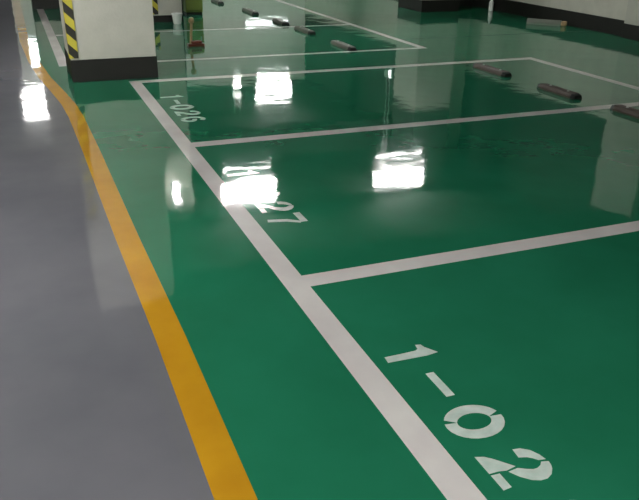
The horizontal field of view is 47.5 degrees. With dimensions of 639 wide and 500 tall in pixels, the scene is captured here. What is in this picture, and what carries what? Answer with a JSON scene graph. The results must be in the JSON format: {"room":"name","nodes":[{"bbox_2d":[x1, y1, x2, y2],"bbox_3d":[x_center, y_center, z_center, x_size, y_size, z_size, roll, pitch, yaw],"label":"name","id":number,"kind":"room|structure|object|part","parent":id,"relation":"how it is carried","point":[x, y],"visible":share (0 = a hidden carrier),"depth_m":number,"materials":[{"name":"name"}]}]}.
{"room":"parking garage","nodes":[
{"label":"parking garage","id":0,"kind":"room"},
{"bbox_2d":[0,0,638,499],"bbox_3d":[-1.828,-1.990,8.322,15.020,0.150,29.000,-9,26,-20],"label":"floor","id":1,"kind":"structure","parent":0,"point":[546,339],"depth_m":3.82,"materials":[{"name":"green paint"}]},
{"bbox_2d":[31,0,59,8],"bbox_3d":[-4.958,-6.029,12.778,0.632,3.349,0.612,-9,26,-20],"label":"column","id":2,"kind":"structure","parent":1,"relation":"on","point":[36,4],"depth_m":13.16,"materials":[{"name":"paint"}]},
{"bbox_2d":[37,9,65,66],"bbox_3d":[-4.427,-3.692,11.729,0.115,0.001,8.000,-9,26,-20],"label":"parking line","id":3,"kind":"object","parent":1,"relation":"on","point":[60,57],"visible":0.78,"depth_m":10.07,"materials":[{"name":"white paint"}]},
{"bbox_2d":[59,0,157,82],"bbox_3d":[-2.284,-3.205,7.488,0.893,2.738,0.818,-9,26,-20],"label":"column","id":4,"kind":"structure","parent":1,"relation":"on","point":[105,40],"depth_m":7.55,"materials":[{"name":"paint"}]},
{"bbox_2d":[13,0,257,499],"bbox_3d":[-2.956,-1.888,7.871,0.340,0.001,29.004,-9,27,-21],"label":"edge line","id":5,"kind":"object","parent":1,"relation":"on","point":[227,478],"visible":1,"depth_m":3.12,"materials":[{"name":"yellow paint"}]},
{"bbox_2d":[152,0,182,22],"bbox_3d":[-2.549,-5.356,11.419,0.488,3.349,0.618,-9,26,-20],"label":"column","id":6,"kind":"structure","parent":1,"relation":"on","point":[162,9],"depth_m":11.78,"materials":[{"name":"paint"}]},
{"bbox_2d":[171,13,182,23],"bbox_3d":[-2.292,-3.728,11.705,0.183,0.163,0.176,-9,26,-20],"label":"bucket","id":7,"kind":"object","parent":1,"relation":"on","point":[177,17],"visible":1,"depth_m":11.65,"materials":[{"name":"white plastic"}]},
{"bbox_2d":[160,95,205,121],"bbox_3d":[-1.265,-1.311,6.690,0.236,0.001,1.041,-9,26,-20],"label":"bay number","id":8,"kind":"object","parent":1,"relation":"on","point":[176,101],"visible":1,"depth_m":6.54,"materials":[{"name":"paint"}]},
{"bbox_2d":[182,0,202,14],"bbox_3d":[-2.237,-4.473,12.730,0.300,0.660,0.350,-9,26,-20],"label":"trash bin","id":9,"kind":"object","parent":1,"relation":"on","point":[190,7],"visible":0.89,"depth_m":12.69,"materials":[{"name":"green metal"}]},
{"bbox_3d":[-2.180,-4.436,12.593,0.270,0.530,0.012,-9,26,-20],"label":"door","id":10,"kind":"part","parent":9,"relation":"part of","materials":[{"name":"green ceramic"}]},
{"bbox_2d":[187,17,204,46],"bbox_3d":[-1.664,-2.920,9.720,0.220,0.375,0.120,-9,26,-20],"label":"broom","id":11,"kind":"object","parent":1,"relation":"on","point":[196,43],"visible":1,"depth_m":9.72,"materials":[{"name":"brown paint"}]},
{"bbox_3d":[-1.667,-2.781,9.784,0.220,0.070,0.120,-9,26,-20],"label":"foot plate","id":12,"kind":"part","parent":11,"relation":"part of","materials":[{"name":"brown paint"}]},
{"bbox_2d":[56,24,348,35],"bbox_3d":[-1.662,-3.401,11.215,4.620,0.001,0.090,-9,26,-20],"label":"divider","id":13,"kind":"object","parent":1,"relation":"on","point":[338,24],"visible":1,"depth_m":11.38,"materials":[{"name":"white paint"}]},
{"bbox_2d":[211,0,223,3],"bbox_3d":[-2.055,-5.012,14.629,0.130,0.057,0.650,-9,26,-20],"label":"wheel stop","id":14,"kind":"object","parent":1,"relation":"on","point":[214,1],"visible":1,"depth_m":14.44,"materials":[{"name":"grey concrete"}]},
{"bbox_2d":[242,8,258,14],"bbox_3d":[-1.264,-4.366,13.259,0.130,0.057,0.750,-9,26,-20],"label":"wheel stop","id":15,"kind":"object","parent":1,"relation":"on","point":[248,10],"visible":1,"depth_m":13.13,"materials":[{"name":"grey concrete"}]},
{"bbox_2d":[227,170,307,222],"bbox_3d":[-0.359,-0.351,4.643,0.236,0.001,1.013,-9,26,-20],"label":"bay number","id":16,"kind":"object","parent":1,"relation":"on","point":[298,215],"visible":1,"depth_m":4.53,"materials":[{"name":"paint"}]},
{"bbox_2d":[272,18,289,25],"bbox_3d":[-0.641,-3.773,11.998,0.130,0.057,0.600,-9,26,-20],"label":"wheel stop","id":17,"kind":"object","parent":1,"relation":"on","point":[276,20],"visible":1,"depth_m":11.88,"materials":[{"name":"grey rubber"}]},
{"bbox_2d":[157,47,420,61],"bbox_3d":[-0.765,-2.452,9.190,4.620,0.001,0.090,-9,26,-20],"label":"divider","id":18,"kind":"object","parent":1,"relation":"on","point":[416,47],"visible":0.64,"depth_m":9.32,"materials":[{"name":"white paint"}]},
{"bbox_2d":[294,26,315,34],"bbox_3d":[-0.226,-3.390,11.184,0.130,0.057,0.680,-9,26,-20],"label":"wheel stop","id":19,"kind":"object","parent":1,"relation":"on","point":[299,28],"visible":1,"depth_m":11.07,"materials":[{"name":"grey rubber"}]},
{"bbox_2d":[129,80,486,499],"bbox_3d":[0.538,0.858,2.055,0.116,0.001,13.460,-9,26,-20],"label":"parking line","id":20,"kind":"object","parent":1,"relation":"on","point":[451,480],"visible":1,"depth_m":3.04,"materials":[{"name":"white paint"}]},
{"bbox_2d":[140,58,526,82],"bbox_3d":[0.392,-2.125,8.529,4.920,0.001,0.121,-9,26,-20],"label":"divider","id":21,"kind":"object","parent":1,"relation":"on","point":[510,59],"visible":1,"depth_m":8.40,"materials":[{"name":"white paint"}]},
{"bbox_2d":[330,40,356,50],"bbox_3d":[0.325,-2.807,9.940,0.130,0.057,0.680,-9,26,-20],"label":"wheel stop","id":22,"kind":"object","parent":1,"relation":"on","point":[337,43],"visible":1,"depth_m":9.85,"materials":[{"name":"grey rubber"}]},
{"bbox_2d":[275,0,425,47],"bbox_3d":[-0.052,-4.348,13.340,0.100,0.001,8.030,-9,26,-20],"label":"parking line","id":23,"kind":"object","parent":1,"relation":"on","point":[351,24],"visible":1,"depth_m":11.82,"materials":[{"name":"white paint"}]},
{"bbox_2d":[192,102,638,146],"bbox_3d":[1.304,-1.159,6.470,4.920,0.001,0.121,-9,26,-20],"label":"divider","id":24,"kind":"object","parent":1,"relation":"on","point":[371,128],"visible":1,"depth_m":6.23,"materials":[{"name":"white paint"}]},
{"bbox_2d":[398,0,459,12],"bbox_3d":[2.158,-6.244,13.549,0.832,3.350,0.942,-9,26,-20],"label":"column","id":25,"kind":"structure","parent":1,"relation":"on","point":[421,6],"depth_m":13.84,"materials":[{"name":"paint"}]},
{"bbox_2d":[385,344,551,489],"bbox_3d":[0.563,0.625,2.562,0.236,0.001,1.115,-9,26,-20],"label":"bay number","id":26,"kind":"object","parent":1,"relation":"on","point":[490,465],"visible":1,"depth_m":2.54,"materials":[{"name":"paint"}]},
{"bbox_2d":[302,221,638,285],"bbox_3d":[2.216,-0.194,4.411,4.920,0.001,0.121,-9,26,-20],"label":"divider","id":27,"kind":"object","parent":1,"relation":"on","point":[333,276],"visible":1,"depth_m":3.87,"materials":[{"name":"white paint"}]},
{"bbox_2d":[488,0,493,10],"bbox_3d":[3.341,-4.779,14.123,0.090,0.250,0.090,-9,26,-20],"label":"pipe","id":28,"kind":"object","parent":1,"relation":"on","point":[491,3],"visible":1,"depth_m":14.10,"materials":[{"name":"white plastic"}]},
{"bbox_2d":[473,63,511,76],"bbox_3d":[2.021,-2.122,8.525,0.130,0.057,0.660,-9,26,-20],"label":"wheel stop","id":29,"kind":"object","parent":1,"relation":"on","point":[481,66],"visible":1,"depth_m":8.46,"materials":[{"name":"brown rubber"}]},
{"bbox_2d":[526,18,566,26],"bbox_3d":[3.880,-3.885,12.401,0.660,0.085,0.120,12,27,23],"label":"plank","id":30,"kind":"object","parent":1,"relation":"on","point":[529,20],"visible":1,"depth_m":12.36,"materials":[{"name":"beige paint"}]},
{"bbox_2d":[537,83,581,99],"bbox_3d":[2.482,-1.656,7.532,0.130,0.057,0.600,-9,26,-20],"label":"wheel stop","id":31,"kind":"object","parent":1,"relation":"on","point":[557,90],"visible":1,"depth_m":7.47,"materials":[{"name":"brown rubber"}]},
{"bbox_2d":[527,57,638,89],"bbox_3d":[5.208,0.150,3.791,0.110,0.001,13.460,-9,26,-20],"label":"parking line","id":32,"kind":"object","parent":1,"relation":"on","point":[530,58],"visible":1,"depth_m":8.52,"materials":[{"name":"white paint"}]},
{"bbox_2d":[610,104,638,118],"bbox_3d":[2.951,-1.238,6.644,0.130,0.057,0.710,-9,26,-20],"label":"wheel stop","id":33,"kind":"object","parent":1,"relation":"on","point":[623,109],"visible":1,"depth_m":6.77,"materials":[{"name":"brown rubber"}]},
{"bbox_2d":[621,0,638,40],"bbox_3d":[4.907,-4.622,10.142,0.128,3.349,0.932,-9,26,-20],"label":"column","id":34,"kind":"structure","parent":1,"relation":"on","point":[630,30],"depth_m":10.96,"materials":[{"name":"paint"}]},
{"bbox_2d":[460,0,472,6],"bbox_3d":[2.763,-6.478,14.082,0.775,3.350,0.200,-9,26,-20],"label":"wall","id":35,"kind":"structure","parent":0,"point":[463,3],"depth_m":14.75,"materials":[{"name":"paint"}]},
{"bbox_2d":[512,0,627,19],"bbox_3d":[5.071,-4.620,10.144,0.220,3.350,29.000,-9,26,-20],"label":"wall","id":36,"kind":"structure","parent":0,"point":[615,9],"depth_m":11.82,"materials":[{"name":"paint"}]},
{"bbox_2d":[473,0,624,35],"bbox_3d":[2.149,-6.152,17.068,0.035,0.240,13.980,-9,26,-20],"label":"baseboard","id":37,"kind":"structure","parent":36,"relation":"attached to","point":[596,23],"depth_m":12.55,"materials":[{"name":"black paint"}]}
]}

